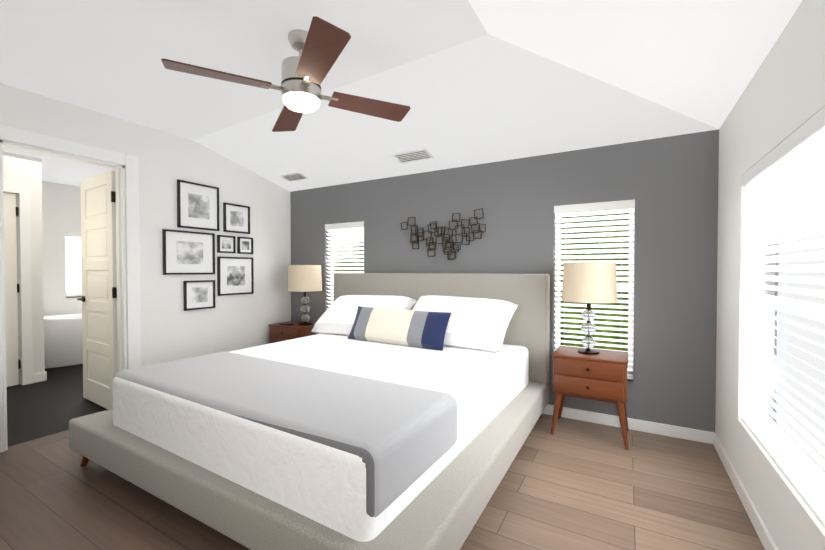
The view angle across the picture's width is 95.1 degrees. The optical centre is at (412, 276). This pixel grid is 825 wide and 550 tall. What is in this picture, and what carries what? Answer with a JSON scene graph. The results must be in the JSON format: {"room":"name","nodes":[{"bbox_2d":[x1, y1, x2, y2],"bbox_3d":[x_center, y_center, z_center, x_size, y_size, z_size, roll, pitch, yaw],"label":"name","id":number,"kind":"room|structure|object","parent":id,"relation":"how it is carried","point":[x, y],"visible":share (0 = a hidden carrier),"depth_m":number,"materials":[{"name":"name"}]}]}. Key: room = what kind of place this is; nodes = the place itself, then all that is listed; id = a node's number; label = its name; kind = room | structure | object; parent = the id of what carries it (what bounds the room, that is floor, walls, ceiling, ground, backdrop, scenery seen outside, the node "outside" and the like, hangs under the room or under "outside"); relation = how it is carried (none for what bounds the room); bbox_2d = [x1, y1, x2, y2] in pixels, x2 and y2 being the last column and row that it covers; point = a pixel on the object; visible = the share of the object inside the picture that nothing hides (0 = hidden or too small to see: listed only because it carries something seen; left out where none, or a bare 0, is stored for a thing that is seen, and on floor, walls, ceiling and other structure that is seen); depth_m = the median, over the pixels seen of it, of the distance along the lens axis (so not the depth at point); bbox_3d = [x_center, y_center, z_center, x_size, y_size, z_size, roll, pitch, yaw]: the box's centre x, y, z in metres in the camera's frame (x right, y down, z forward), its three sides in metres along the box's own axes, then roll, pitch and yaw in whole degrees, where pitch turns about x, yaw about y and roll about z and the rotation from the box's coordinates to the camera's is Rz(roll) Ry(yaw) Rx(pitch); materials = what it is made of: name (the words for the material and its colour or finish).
{"room":"bedroom","nodes":[
{"label":"bedroom","id":0,"kind":"room"},
{"bbox_2d":[3,152,46,384],"bbox_3d":[-4.409,-0.088,3.636,0.100,2.500,1.230,1,1,30],"label":"wall","id":1,"kind":"structure","parent":0,"point":[21,170],"depth_m":4.09,"materials":[{"name":"white paint"}]},
{"bbox_2d":[3,193,19,386],"bbox_3d":[-4.345,0.148,3.721,0.135,2.014,0.654,1,1,30],"label":"closet door","id":2,"kind":"structure","parent":1,"relation":"in","point":[11,289],"depth_m":3.94,"materials":[{"name":"white paint"}]},
{"bbox_2d":[3,147,114,186],"bbox_3d":[-3.853,-1.316,4.151,3.297,0.060,2.950,1,1,30],"label":"ceiling","id":3,"kind":"structure","parent":0,"point":[63,171],"depth_m":4.57,"materials":[{"name":"grey paint"}]},
{"bbox_2d":[43,181,81,315],"bbox_3d":[-5.261,-0.109,4.968,0.140,2.500,2.700,1,1,30],"label":"wall","id":4,"kind":"structure","parent":0,"point":[55,211],"depth_m":5.32,"materials":[{"name":"white paint"}]},
{"bbox_2d":[65,239,81,297],"bbox_3d":[-4.871,-0.164,5.631,0.120,0.950,0.522,1,1,30],"label":"bathroom window","id":5,"kind":"structure","parent":4,"relation":"in","point":[74,275],"depth_m":5.50,"materials":[{"name":"white"}]},
{"bbox_2d":[65,232,81,296],"bbox_3d":[-4.847,-0.175,5.617,0.066,0.924,0.516,1,1,30],"label":"window blinds","id":6,"kind":"object","parent":5,"relation":"attached to","point":[73,235],"visible":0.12,"depth_m":5.47,"materials":[{"name":"white plastic"}]},
{"bbox_2d":[0,83,290,366],"bbox_3d":[-2.633,-0.126,2.859,0.120,2.600,4.300,1,1,30],"label":"wall","id":7,"kind":"structure","parent":0,"point":[172,329],"depth_m":3.52,"materials":[{"name":"white paint"}]},
{"bbox_2d":[0,124,140,452],"bbox_3d":[-2.629,0.079,2.870,0.160,2.190,0.925,1,1,30],"label":"door frame","id":8,"kind":"structure","parent":7,"relation":"attached to","point":[125,166],"depth_m":2.82,"materials":[{"name":"white wood"}]},
{"bbox_2d":[77,170,117,409],"bbox_3d":[-2.818,0.130,3.410,0.730,2.059,0.140,1,1,30],"label":"door","id":9,"kind":"structure","parent":7,"relation":"in","point":[98,299],"depth_m":3.36,"materials":[{"name":"white paint"}]},
{"bbox_2d":[162,229,214,274],"bbox_3d":[-2.123,-0.222,3.603,0.026,0.410,0.480,1,1,30],"label":"picture frame","id":10,"kind":"object","parent":7,"relation":"attached to","point":[187,252],"visible":0.92,"depth_m":3.58,"materials":[{"name":"black"}]},
{"bbox_2d":[177,179,218,230],"bbox_3d":[-2.079,-0.678,3.674,0.026,0.440,0.400,1,1,30],"label":"picture frame","id":11,"kind":"object","parent":7,"relation":"attached to","point":[197,206],"visible":0.98,"depth_m":3.66,"materials":[{"name":"black"}]},
{"bbox_2d":[183,280,214,310],"bbox_3d":[-2.079,0.181,3.687,0.026,0.280,0.300,1,1,30],"label":"picture frame","id":12,"kind":"object","parent":7,"relation":"attached to","point":[198,294],"visible":0.98,"depth_m":3.68,"materials":[{"name":"black"}]},
{"bbox_2d":[217,235,235,252],"bbox_3d":[-1.938,-0.332,3.927,0.026,0.180,0.190,1,1,30],"label":"picture frame","id":13,"kind":"object","parent":7,"relation":"attached to","point":[225,244],"visible":1,"depth_m":3.92,"materials":[{"name":"black"}]},
{"bbox_2d":[217,257,253,295],"bbox_3d":[-1.883,-0.004,4.027,0.026,0.400,0.410,1,1,30],"label":"picture frame","id":14,"kind":"object","parent":7,"relation":"attached to","point":[235,275],"visible":0.98,"depth_m":4.01,"materials":[{"name":"black"}]},
{"bbox_2d":[223,202,249,233],"bbox_3d":[-1.875,-0.614,4.031,0.026,0.300,0.300,1,1,30],"label":"picture frame","id":15,"kind":"object","parent":7,"relation":"attached to","point":[236,218],"visible":0.92,"depth_m":4.02,"materials":[{"name":"black"}]},
{"bbox_2d":[237,237,252,253],"bbox_3d":[-1.826,-0.336,4.122,0.026,0.180,0.180,1,1,30],"label":"picture frame","id":16,"kind":"object","parent":7,"relation":"attached to","point":[244,245],"visible":0.96,"depth_m":4.11,"materials":[{"name":"black"}]},
{"bbox_2d":[260,335,264,344],"bbox_3d":[-1.726,0.731,4.335,0.008,0.114,0.070,1,1,30],"label":"electrical outlet","id":17,"kind":"object","parent":7,"relation":"attached to","point":[262,339],"visible":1,"depth_m":4.33,"materials":[{"name":"white plastic"}]},
{"bbox_2d":[0,364,764,549],"bbox_3d":[-2.138,1.202,2.689,7.764,0.050,4.460,1,1,30],"label":"floor","id":18,"kind":"structure","parent":0,"point":[571,484],"depth_m":2.02,"materials":[{"name":"brown wood"}]},
{"bbox_2d":[44,313,82,367],"bbox_3d":[-4.447,0.707,5.161,0.835,0.862,1.480,1,1,30],"label":"bathtub","id":19,"kind":"object","parent":18,"relation":"on","point":[63,342],"visible":0.19,"depth_m":4.75,"materials":[{"name":"white ceramic"}]},
{"bbox_2d":[268,321,317,342],"bbox_3d":[-1.351,0.852,4.351,0.508,0.602,0.394,1,1,30],"label":"nightstand","id":20,"kind":"object","parent":18,"relation":"on","point":[278,332],"visible":0.48,"depth_m":4.21,"materials":[{"name":"brown wood"}]},
{"bbox_2d":[288,265,321,324],"bbox_3d":[-1.222,0.212,4.293,0.380,0.675,0.380,1,1,30],"label":"lamp","id":21,"kind":"object","parent":20,"relation":"on","point":[304,278],"visible":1,"depth_m":4.15,"materials":[{"name":"beige fabric"}]},
{"bbox_2d":[69,273,549,549],"bbox_3d":[-0.490,0.584,2.744,2.438,1.195,2.355,1,1,30],"label":"bed","id":22,"kind":"object","parent":18,"relation":"on","point":[391,411],"visible":1,"depth_m":1.88,"materials":[{"name":"grey fabric"}]},
{"bbox_2d":[115,351,457,516],"bbox_3d":[-0.791,0.708,2.079,1.990,0.267,0.782,1,1,30],"label":"throw","id":23,"kind":"object","parent":22,"relation":"on","point":[324,441],"depth_m":1.66,"materials":[{"name":"grey fabric"}]},
{"bbox_2d":[347,306,450,350],"bbox_3d":[-0.139,0.429,3.218,0.980,0.320,0.150,1,-27,33],"label":"lumbar pillow","id":24,"kind":"object","parent":22,"relation":"on","point":[420,330],"depth_m":3.10,"materials":[{"name":"fabric"}]},
{"bbox_2d":[550,346,628,449],"bbox_3d":[1.329,0.876,2.823,0.508,0.602,0.394,1,1,30],"label":"nightstand","id":25,"kind":"object","parent":18,"relation":"on","point":[601,375],"visible":1,"depth_m":2.68,"materials":[{"name":"brown wood"}]},
{"bbox_2d":[562,262,617,353],"bbox_3d":[1.327,0.235,2.839,0.380,0.675,0.380,1,1,30],"label":"lamp","id":26,"kind":"object","parent":25,"relation":"on","point":[588,283],"visible":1,"depth_m":2.70,"materials":[{"name":"beige fabric"}]},
{"bbox_2d":[0,0,802,191],"bbox_3d":[-0.692,-1.235,1.838,4.487,0.470,4.480,1,1,30],"label":"ceiling","id":27,"kind":"structure","parent":0,"point":[472,82],"depth_m":2.25,"materials":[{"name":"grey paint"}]},
{"bbox_2d":[161,16,409,131],"bbox_3d":[-0.597,-1.092,2.028,0.976,0.382,0.976,0,1,18],"label":"ceiling fan","id":28,"kind":"object","parent":27,"relation":"hanging from","point":[319,45],"visible":0.98,"depth_m":1.93,"materials":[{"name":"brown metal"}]},
{"bbox_2d":[280,172,308,180],"bbox_3d":[-1.316,-1.105,4.199,0.300,0.040,0.147,1,1,30],"label":"ceiling vent","id":29,"kind":"object","parent":27,"relation":"in","point":[295,176],"visible":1,"depth_m":4.18,"materials":[{"name":"white metal"}]},
{"bbox_2d":[391,148,433,162],"bbox_3d":[0.003,-1.093,3.424,0.360,0.045,0.167,1,1,30],"label":"ceiling vent","id":30,"kind":"object","parent":27,"relation":"in","point":[413,155],"visible":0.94,"depth_m":3.41,"materials":[{"name":"white metal"}]},
{"bbox_2d":[290,129,718,431],"bbox_3d":[0.359,-0.139,3.719,4.467,2.600,0.160,1,1,30],"label":"wall","id":31,"kind":"structure","parent":0,"point":[669,185],"depth_m":3.02,"materials":[{"name":"grey paint"}]},
{"bbox_2d":[330,227,363,304],"bbox_3d":[-0.745,0.089,4.341,0.572,1.395,0.140,1,1,30],"label":"window","id":32,"kind":"structure","parent":31,"relation":"in","point":[338,262],"depth_m":4.48,"materials":[{"name":"white"}]},
{"bbox_2d":[325,221,363,306],"bbox_3d":[-0.763,0.078,4.309,0.566,1.369,0.066,1,1,30],"label":"window blinds","id":33,"kind":"object","parent":32,"relation":"attached to","point":[347,226],"visible":0.58,"depth_m":4.31,"materials":[{"name":"white plastic"}]},
{"bbox_2d":[401,208,485,259],"bbox_3d":[0.277,-0.386,3.640,0.908,0.463,0.050,1,1,30],"label":"wall art","id":34,"kind":"object","parent":31,"relation":"attached to","point":[443,237],"visible":0.96,"depth_m":3.60,"materials":[{"name":"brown metal"}]},
{"bbox_2d":[555,208,634,381],"bbox_3d":[1.471,0.108,3.078,0.589,1.395,0.140,1,1,30],"label":"window","id":35,"kind":"structure","parent":31,"relation":"in","point":[628,332],"depth_m":3.04,"materials":[{"name":"white"}]},
{"bbox_2d":[554,199,634,377],"bbox_3d":[1.452,0.098,3.045,0.583,1.369,0.066,1,1,30],"label":"window blinds","id":36,"kind":"object","parent":35,"relation":"attached to","point":[592,208],"visible":0.81,"depth_m":3.02,"materials":[{"name":"white plastic"}]},
{"bbox_2d":[542,404,711,443],"bbox_3d":[0.298,1.119,3.672,4.187,0.085,0.018,1,1,30],"label":"baseboard","id":37,"kind":"structure","parent":31,"relation":"attached to","point":[691,434],"depth_m":2.86,"materials":[{"name":"white wood"}]},
{"bbox_2d":[715,0,824,549],"bbox_3d":[1.125,-0.092,0.716,0.160,2.600,4.300,1,1,30],"label":"wall","id":38,"kind":"structure","parent":0,"point":[781,99],"depth_m":1.94,"materials":[{"name":"white paint"}]},
{"bbox_2d":[712,432,777,549],"bbox_3d":[1.090,1.163,0.848,0.014,0.085,4.080,1,1,30],"label":"baseboard","id":39,"kind":"structure","parent":38,"relation":"attached to","point":[759,526],"depth_m":1.91,"materials":[{"name":"white"}]},
{"bbox_2d":[738,212,824,541],"bbox_3d":[1.596,0.139,1.565,0.140,1.381,1.147,1,1,30],"label":"window","id":40,"kind":"structure","parent":38,"relation":"in","point":[772,331],"depth_m":1.74,"materials":[{"name":"white"}]},
{"bbox_2d":[741,107,824,528],"bbox_3d":[1.560,0.128,1.585,0.076,1.355,1.141,1,1,30],"label":"window blinds","id":41,"kind":"object","parent":40,"relation":"attached to","point":[785,179],"visible":1,"depth_m":1.52,"materials":[{"name":"white plastic"}]},
{"label":"outside","id":42,"kind":"structure","parent":0,"visible":0},
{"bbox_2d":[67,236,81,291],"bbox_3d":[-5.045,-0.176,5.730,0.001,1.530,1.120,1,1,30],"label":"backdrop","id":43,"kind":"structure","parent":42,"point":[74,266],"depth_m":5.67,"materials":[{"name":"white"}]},
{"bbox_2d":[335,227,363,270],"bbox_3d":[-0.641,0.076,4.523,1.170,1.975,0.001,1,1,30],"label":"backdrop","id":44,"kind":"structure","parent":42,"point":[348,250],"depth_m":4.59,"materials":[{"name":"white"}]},
{"bbox_2d":[561,208,628,365],"bbox_3d":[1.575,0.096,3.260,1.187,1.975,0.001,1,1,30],"label":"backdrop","id":45,"kind":"structure","parent":42,"point":[605,325],"depth_m":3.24,"materials":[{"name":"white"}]},
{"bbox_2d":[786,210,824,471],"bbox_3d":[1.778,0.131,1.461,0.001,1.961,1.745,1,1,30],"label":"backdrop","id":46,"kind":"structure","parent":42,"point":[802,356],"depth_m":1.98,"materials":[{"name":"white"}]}
]}

